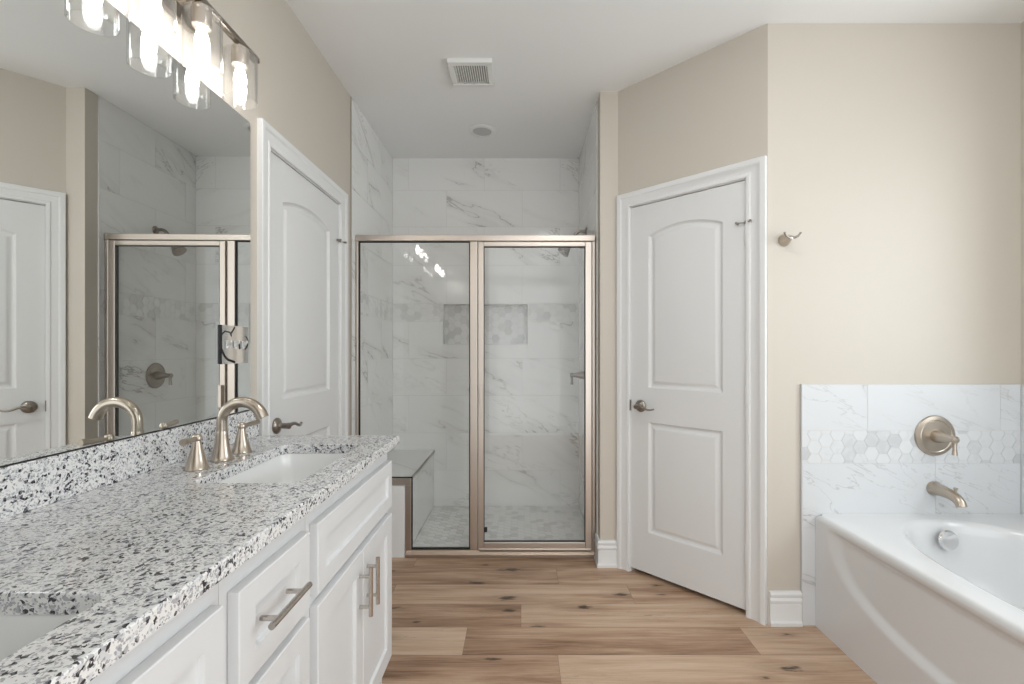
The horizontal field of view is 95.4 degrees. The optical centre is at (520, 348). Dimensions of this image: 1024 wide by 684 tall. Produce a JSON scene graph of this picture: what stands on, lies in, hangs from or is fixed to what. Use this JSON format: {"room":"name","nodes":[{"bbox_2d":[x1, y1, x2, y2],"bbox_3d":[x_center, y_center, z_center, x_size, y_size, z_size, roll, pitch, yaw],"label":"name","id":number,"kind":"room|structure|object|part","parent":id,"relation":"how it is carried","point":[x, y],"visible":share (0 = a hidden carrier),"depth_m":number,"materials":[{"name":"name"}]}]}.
{"room":"bathroom","nodes":[
{"label":"bathroom","id":0,"kind":"room"},
{"bbox_2d":[107,0,392,453],"bbox_3d":[-1.067,-0.115,1.330,0.146,2.730,4.560,0,0,0],"label":"wall","id":1,"kind":"structure","parent":0,"point":[300,95],"depth_m":2.30,"materials":[{"name":"beige paint"}]},
{"bbox_2d":[0,0,249,467],"bbox_3d":[-0.984,-0.303,0.846,0.031,1.054,1.732,0,0,0],"label":"wall mirror","id":2,"kind":"object","parent":1,"relation":"attached to","point":[125,177],"visible":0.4,"depth_m":1.10,"materials":[{"name":"silver mirror"}]},
{"bbox_2d":[218,324,248,363],"bbox_3d":[-0.983,-0.015,1.609,0.022,0.131,0.167,0,0,0],"label":"switch plate","id":3,"kind":"object","parent":2,"relation":"attached to","point":[233,341],"visible":1,"depth_m":1.60,"materials":[{"name":"silver metal"}]},
{"bbox_2d":[0,410,258,519],"bbox_3d":[-0.988,0.273,0.862,0.020,0.098,1.763,0,0,0],"label":"backsplash","id":4,"kind":"structure","parent":1,"relation":"attached to","point":[29,485],"depth_m":1.07,"materials":[{"name":"stone"}]},
{"bbox_2d":[125,0,259,106],"bbox_3d":[-0.931,-0.936,1.335,0.135,0.264,0.554,0,0,0],"label":"vanity light","id":5,"kind":"object","parent":1,"relation":"attached to","point":[191,15],"visible":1,"depth_m":1.34,"materials":[{"name":"silver metal"}]},
{"bbox_2d":[125,0,176,33],"bbox_3d":[-0.914,-0.895,1.153,0.100,0.182,0.100,0,0,0],"label":"glass shade","id":6,"kind":"object","parent":5,"relation":"attached to","point":[153,5],"depth_m":1.15,"materials":[{"name":"clear glass"}]},
{"bbox_3d":[-0.947,-0.999,1.335,0.066,0.018,0.020,0,0,0],"label":"arm","id":7,"kind":"part","parent":5,"relation":"part of","materials":[{"name":"silver metal"}]},
{"bbox_2d":[180,1,222,74],"bbox_3d":[-0.914,-0.895,1.335,0.100,0.182,0.100,0,0,0],"label":"glass shade","id":8,"kind":"object","parent":5,"relation":"attached to","point":[200,17],"depth_m":1.32,"materials":[{"name":"clear glass"}]},
{"bbox_2d":[222,44,257,106],"bbox_3d":[-0.914,-0.895,1.516,0.100,0.182,0.100,0,0,0],"label":"glass shade","id":9,"kind":"object","parent":5,"relation":"attached to","point":[241,54],"depth_m":1.50,"materials":[{"name":"clear glass"}]},
{"bbox_2d":[257,118,347,434],"bbox_3d":[-1.009,0.187,2.205,0.151,2.126,0.878,0,0,0],"label":"door","id":10,"kind":"structure","parent":1,"relation":"in","point":[302,214],"depth_m":2.12,"materials":[{"name":"white paint"}]},
{"bbox_3d":[-0.974,0.315,1.911,0.060,0.067,0.067,0,0,0],"label":"lever handle","id":11,"kind":"part","parent":10,"relation":"part of","materials":[{"name":"silver metal"}]},
{"bbox_3d":[-0.948,0.316,1.962,0.028,0.028,0.118,0,0,0],"label":"lever","id":12,"kind":"part","parent":10,"relation":"part of","materials":[{"name":"silver metal"}]},
{"bbox_3d":[-1.022,0.217,2.205,0.035,2.018,0.712,0,0,0],"label":"panel","id":13,"kind":"part","parent":10,"relation":"part of","materials":[{"name":"white paint"}]},
{"bbox_2d":[387,485,405,557],"bbox_3d":[-0.846,1.035,2.814,0.296,0.430,0.048,0,0,0],"label":"trim","id":14,"kind":"structure","parent":1,"relation":"attached to","point":[397,509],"depth_m":2.79,"materials":[{"name":"white paint"}]},
{"bbox_2d":[392,158,578,505],"bbox_3d":[-0.275,-0.115,3.670,1.750,2.730,0.121,0,0,0],"label":"wall","id":15,"kind":"structure","parent":0,"point":[532,294],"depth_m":3.61,"materials":[{"name":"stone"}]},
{"bbox_2d":[579,92,617,550],"bbox_3d":[0.553,-0.115,3.145,0.211,2.730,0.931,0,0,0],"label":"wall","id":16,"kind":"structure","parent":0,"point":[607,101],"depth_m":2.68,"materials":[{"name":"beige paint"}]},
{"bbox_2d":[558,227,586,256],"bbox_3d":[0.350,-0.733,3.200,0.198,0.203,0.088,0,0,0],"label":"sprayer","id":17,"kind":"object","parent":16,"relation":"attached to","point":[564,251],"visible":0.65,"depth_m":3.18,"materials":[{"name":"silver metal"}]},
{"bbox_3d":[0.396,-0.780,3.200,0.107,0.081,0.020,0,0,0],"label":"arm","id":18,"kind":"part","parent":17,"relation":"part of","materials":[{"name":"silver metal"}]},
{"bbox_2d":[570,371,583,384],"bbox_3d":[0.393,0.180,3.200,0.113,0.172,0.172,0,0,0],"label":"shower valve","id":19,"kind":"object","parent":16,"relation":"attached to","point":[580,375],"visible":0.48,"depth_m":3.19,"materials":[{"name":"silver metal"}]},
{"bbox_3d":[0.386,0.180,3.200,0.099,0.060,0.060,0,0,0],"label":"handle","id":20,"kind":"part","parent":19,"relation":"part of","materials":[{"name":"silver metal"}]},
{"bbox_2d":[594,533,616,567],"bbox_3d":[0.491,1.173,2.719,0.112,0.153,0.120,0,0,0],"label":"baseboard","id":21,"kind":"structure","parent":16,"relation":"attached to","point":[605,556],"depth_m":2.67,"materials":[{"name":"white paint"}]},
{"bbox_2d":[382,506,876,683],"bbox_3d":[0.635,1.272,1.237,3.510,0.116,4.745,0,0,0],"label":"floor","id":22,"kind":"structure","parent":0,"point":[455,620],"depth_m":2.09,"materials":[{"name":"brown wood"}]},
{"bbox_2d":[88,583,222,683],"bbox_3d":[-0.717,0.801,0.383,0.562,0.898,0.765,0,0,0],"label":"base cabinet","id":23,"kind":"object","parent":22,"relation":"on","point":[188,648],"visible":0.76,"depth_m":0.67,"materials":[{"name":"white paint"}]},
{"bbox_2d":[0,435,398,683],"bbox_3d":[-0.727,0.337,0.862,0.542,0.029,1.763,0,0,0],"label":"countertop","id":24,"kind":"structure","parent":23,"relation":"on","point":[125,557],"depth_m":0.77,"materials":[{"name":"stone"}]},
{"bbox_2d":[0,615,75,660],"bbox_3d":[-0.669,0.429,0.393,0.301,0.153,0.490,0,0,0],"label":"undermount sink","id":25,"kind":"object","parent":24,"relation":"in","point":[16,631],"visible":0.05,"depth_m":0.61,"materials":[{"name":"white ceramic"}]},
{"bbox_2d":[179,397,268,471],"bbox_3d":[-0.817,0.231,1.353,0.167,0.184,0.343,0,0,0],"label":"faucet","id":26,"kind":"object","parent":24,"relation":"on","point":[197,460],"visible":1,"depth_m":1.34,"materials":[{"name":"silver metal"}]},
{"bbox_3d":[-0.865,0.237,1.221,0.017,0.017,0.079,0,0,-8],"label":"lever","id":27,"kind":"part","parent":26,"relation":"part of","materials":[{"name":"silver metal"}]},
{"bbox_3d":[-0.871,0.275,1.252,0.060,0.095,0.060,0,0,0],"label":"handle","id":28,"kind":"part","parent":26,"relation":"part of","materials":[{"name":"silver metal"}]},
{"bbox_3d":[-0.816,0.231,1.353,0.164,0.184,0.060,0,0,0],"label":"spout","id":29,"kind":"part","parent":26,"relation":"part of","materials":[{"name":"silver metal"}]},
{"bbox_3d":[-0.871,0.275,1.452,0.060,0.095,0.060,0,0,0],"label":"handle","id":30,"kind":"part","parent":26,"relation":"part of","materials":[{"name":"silver metal"}]},
{"bbox_3d":[-0.865,0.237,1.484,0.017,0.017,0.079,0,0,8],"label":"lever","id":31,"kind":"part","parent":26,"relation":"part of","materials":[{"name":"silver metal"}]},
{"bbox_2d":[218,453,345,482],"bbox_3d":[-0.669,0.429,1.347,0.301,0.153,0.490,0,0,0],"label":"undermount sink","id":32,"kind":"object","parent":24,"relation":"in","point":[291,467],"visible":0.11,"depth_m":1.56,"materials":[{"name":"white ceramic"}]},
{"bbox_2d":[218,516,311,683],"bbox_3d":[-0.717,0.801,0.919,0.562,0.898,0.306,0,0,0],"label":"base cabinet","id":33,"kind":"object","parent":22,"relation":"on","point":[265,601],"visible":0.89,"depth_m":0.89,"materials":[{"name":"white paint"}]},
{"bbox_3d":[-0.486,0.721,0.919,0.020,0.234,0.263,0,0,0],"label":"drawer","id":34,"kind":"part","parent":33,"relation":"part of","materials":[{"name":"white paint"}]},
{"bbox_3d":[-0.456,0.492,0.899,0.040,0.012,0.149,0,0,0],"label":"bar pull","id":35,"kind":"part","parent":33,"relation":"part of","materials":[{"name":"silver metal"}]},
{"bbox_2d":[305,453,391,683],"bbox_3d":[-0.717,0.801,1.403,0.562,0.898,0.660,0,0,0],"label":"base cabinet","id":36,"kind":"object","parent":22,"relation":"on","point":[349,613],"visible":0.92,"depth_m":1.34,"materials":[{"name":"white paint"}]},
{"bbox_3d":[-0.486,0.866,1.249,0.020,0.524,0.310,0,0,0],"label":"cabinet door","id":37,"kind":"part","parent":36,"relation":"part of","materials":[{"name":"white paint"}]},
{"bbox_3d":[-0.507,0.751,1.403,0.020,0.798,0.660,0,0,0],"label":"frame","id":38,"kind":"part","parent":36,"relation":"part of","materials":[{"name":"white paint"}]},
{"bbox_3d":[-0.456,0.715,1.372,0.040,0.144,0.012,0,0,0],"label":"bar pull","id":39,"kind":"part","parent":36,"relation":"part of","materials":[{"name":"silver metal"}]},
{"bbox_3d":[-0.456,0.715,1.438,0.040,0.144,0.012,0,0,0],"label":"bar pull","id":40,"kind":"part","parent":36,"relation":"part of","materials":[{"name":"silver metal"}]},
{"bbox_3d":[-0.486,0.866,1.562,0.020,0.524,0.310,0,0,0],"label":"cabinet door","id":41,"kind":"part","parent":36,"relation":"part of","materials":[{"name":"white paint"}]},
{"bbox_2d":[387,450,434,542],"bbox_3d":[-0.830,1.015,3.227,0.326,0.471,0.762,0,0,0],"label":"shower bench","id":42,"kind":"object","parent":22,"relation":"on","point":[417,464],"visible":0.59,"depth_m":3.22,"materials":[{"name":"stone"}]},
{"bbox_3d":[-0.832,0.790,3.227,0.323,0.020,0.762,0,0,0],"label":"seat","id":43,"kind":"part","parent":42,"relation":"part of","materials":[{"name":"stone"}]},
{"bbox_3d":[-0.669,0.791,3.227,0.003,0.023,0.761,0,0,0],"label":"edge trim","id":44,"kind":"part","parent":42,"relation":"part of","materials":[{"name":"silver metal"}]},
{"bbox_2d":[356,235,594,557],"bbox_3d":[-0.274,0.282,2.808,1.441,1.935,0.072,0,0,0],"label":"shower door frame","id":45,"kind":"structure","parent":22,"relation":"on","point":[479,547],"depth_m":2.80,"materials":[{"name":"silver metal"}]},
{"bbox_3d":[-0.828,0.995,2.820,0.333,0.431,0.040,0,0,0],"label":"bench rail","id":46,"kind":"part","parent":45,"relation":"part of","materials":[{"name":"beige metal"}]},
{"bbox_3d":[-0.285,0.281,2.822,0.046,1.859,0.036,0,0,0],"label":"post","id":47,"kind":"part","parent":45,"relation":"part of","materials":[{"name":"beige metal"}]},
{"bbox_3d":[-0.237,0.280,2.784,0.018,0.130,0.023,0,0,0],"label":"door pull","id":48,"kind":"part","parent":45,"relation":"part of","materials":[{"name":"silver metal"}]},
{"bbox_3d":[-0.123,1.228,2.815,1.141,0.044,0.058,0,0,0],"label":"sill","id":49,"kind":"part","parent":45,"relation":"part of","materials":[{"name":"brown metal"}]},
{"bbox_3d":[0.084,0.282,2.805,0.682,1.851,0.034,0,0,0],"label":"shower door","id":50,"kind":"part","parent":45,"relation":"part of","materials":[{"name":"clear glass"}]},
{"bbox_2d":[816,514,1023,683],"bbox_3d":[1.794,0.998,1.342,0.927,0.505,1.524,0,0,0],"label":"bathtub","id":51,"kind":"object","parent":22,"relation":"on","point":[907,598],"visible":1,"depth_m":1.77,"materials":[{"name":"white ceramic"}]},
{"bbox_2d":[286,0,1023,157],"bbox_3d":[0.635,-1.530,1.405,3.510,0.100,4.710,0,0,0],"label":"ceiling","id":52,"kind":"structure","parent":0,"point":[552,60],"depth_m":2.29,"materials":[{"name":"paint"}]},
{"bbox_2d":[447,58,494,86],"bbox_3d":[-0.262,-1.469,2.485,0.232,0.022,0.230,0,0,0],"label":"ceiling vent","id":53,"kind":"object","parent":52,"relation":"in","point":[464,72],"visible":1,"depth_m":2.46,"materials":[{"name":"white plastic"}]},
{"bbox_2d":[455,66,487,83],"bbox_3d":[-0.262,-1.467,2.485,0.162,0.014,0.170,0,0,0],"label":"grille","id":54,"kind":"object","parent":53,"relation":"attached to","point":[463,74],"depth_m":2.49,"materials":[{"name":"white plastic"}]},
{"bbox_2d":[469,125,494,137],"bbox_3d":[-0.264,-1.474,3.160,0.180,0.009,0.180,0,0,0],"label":"recessed light","id":55,"kind":"object","parent":52,"relation":"in","point":[482,131],"visible":1,"depth_m":3.15,"materials":[{"name":"white plastic"}]},
{"bbox_2d":[618,23,767,623],"bbox_3d":[0.882,-0.115,2.441,0.795,2.730,0.120,0,0,45],"label":"wall","id":56,"kind":"structure","parent":0,"point":[707,111],"depth_m":2.35,"materials":[{"name":"beige paint"}]},
{"bbox_2d":[617,155,766,625],"bbox_3d":[0.846,0.187,2.405,0.790,2.126,0.151,0,0,45],"label":"door","id":57,"kind":"structure","parent":56,"relation":"in","point":[692,250],"depth_m":2.35,"materials":[{"name":"white paint"}]},
{"bbox_3d":[0.643,0.315,2.558,0.060,0.067,0.067,0,0,-45],"label":"lever handle","id":58,"kind":"part","parent":57,"relation":"part of","materials":[{"name":"silver metal"}]},
{"bbox_3d":[0.661,0.316,2.504,0.118,0.028,0.028,0,0,45],"label":"lever","id":59,"kind":"part","parent":57,"relation":"part of","materials":[{"name":"silver metal"}]},
{"bbox_3d":[0.850,0.217,2.418,0.616,2.018,0.035,0,0,45],"label":"panel","id":60,"kind":"part","parent":57,"relation":"part of","materials":[{"name":"white paint"}]},
{"bbox_2d":[768,23,1020,623],"bbox_3d":[1.756,-0.115,2.177,1.269,2.730,0.120,0,0,0],"label":"wall","id":61,"kind":"structure","parent":0,"point":[894,149],"depth_m":2.12,"materials":[{"name":"beige paint"}]},
{"bbox_2d":[769,590,802,626],"bbox_3d":[1.196,1.173,2.107,0.143,0.153,0.020,0,0,0],"label":"baseboard","id":62,"kind":"structure","parent":61,"relation":"attached to","point":[785,606],"depth_m":2.10,"materials":[{"name":"white paint"}]},
{"bbox_2d":[778,232,801,245],"bbox_3d":[1.194,-0.493,2.080,0.080,0.054,0.075,0,0,0],"label":"robe hook","id":63,"kind":"object","parent":61,"relation":"attached to","point":[784,240],"visible":1,"depth_m":2.08,"materials":[{"name":"silver metal"}]},
{"bbox_2d":[800,384,1020,625],"bbox_3d":[1.762,0.705,2.111,0.991,1.091,0.012,0,0,0],"label":"tile","id":64,"kind":"structure","parent":61,"relation":"attached to","point":[860,454],"depth_m":2.10,"materials":[{"name":"tile"}]},
{"bbox_2d":[914,415,959,455],"bbox_3d":[1.867,0.391,2.049,0.182,0.182,0.113,0,0,0],"label":"tub valve","id":65,"kind":"object","parent":64,"relation":"attached to","point":[934,435],"visible":1,"depth_m":2.09,"materials":[{"name":"silver metal"}]},
{"bbox_3d":[1.867,0.391,2.042,0.060,0.060,0.099,0,0,0],"label":"handle","id":66,"kind":"part","parent":65,"relation":"part of","materials":[{"name":"silver metal"}]},
{"bbox_3d":[1.867,0.418,2.006,0.021,0.078,0.021,0,0,0],"label":"lever","id":67,"kind":"part","parent":65,"relation":"part of","materials":[{"name":"silver metal"}]},
{"bbox_2d":[926,481,967,507],"bbox_3d":[1.863,0.636,2.028,0.065,0.084,0.153,0,0,0],"label":"tub spout","id":68,"kind":"object","parent":64,"relation":"attached to","point":[935,488],"visible":1,"depth_m":2.02,"materials":[{"name":"silver metal"}]},
{"bbox_2d":[1021,21,1023,383],"bbox_3d":[2.330,-0.115,0.584,0.120,2.730,3.067,0,0,0],"label":"wall","id":69,"kind":"structure","parent":0,"point":[1022,23],"depth_m":2.11,"materials":[{"name":"beige paint"}]},
{"bbox_2d":[1021,384,1023,514],"bbox_3d":[2.264,0.485,1.302,0.012,0.650,1.605,0,0,0],"label":"tiled wall","id":70,"kind":"structure","parent":69,"relation":"attached to","point":[1022,385],"depth_m":2.10,"materials":[{"name":"tile"}]}
]}

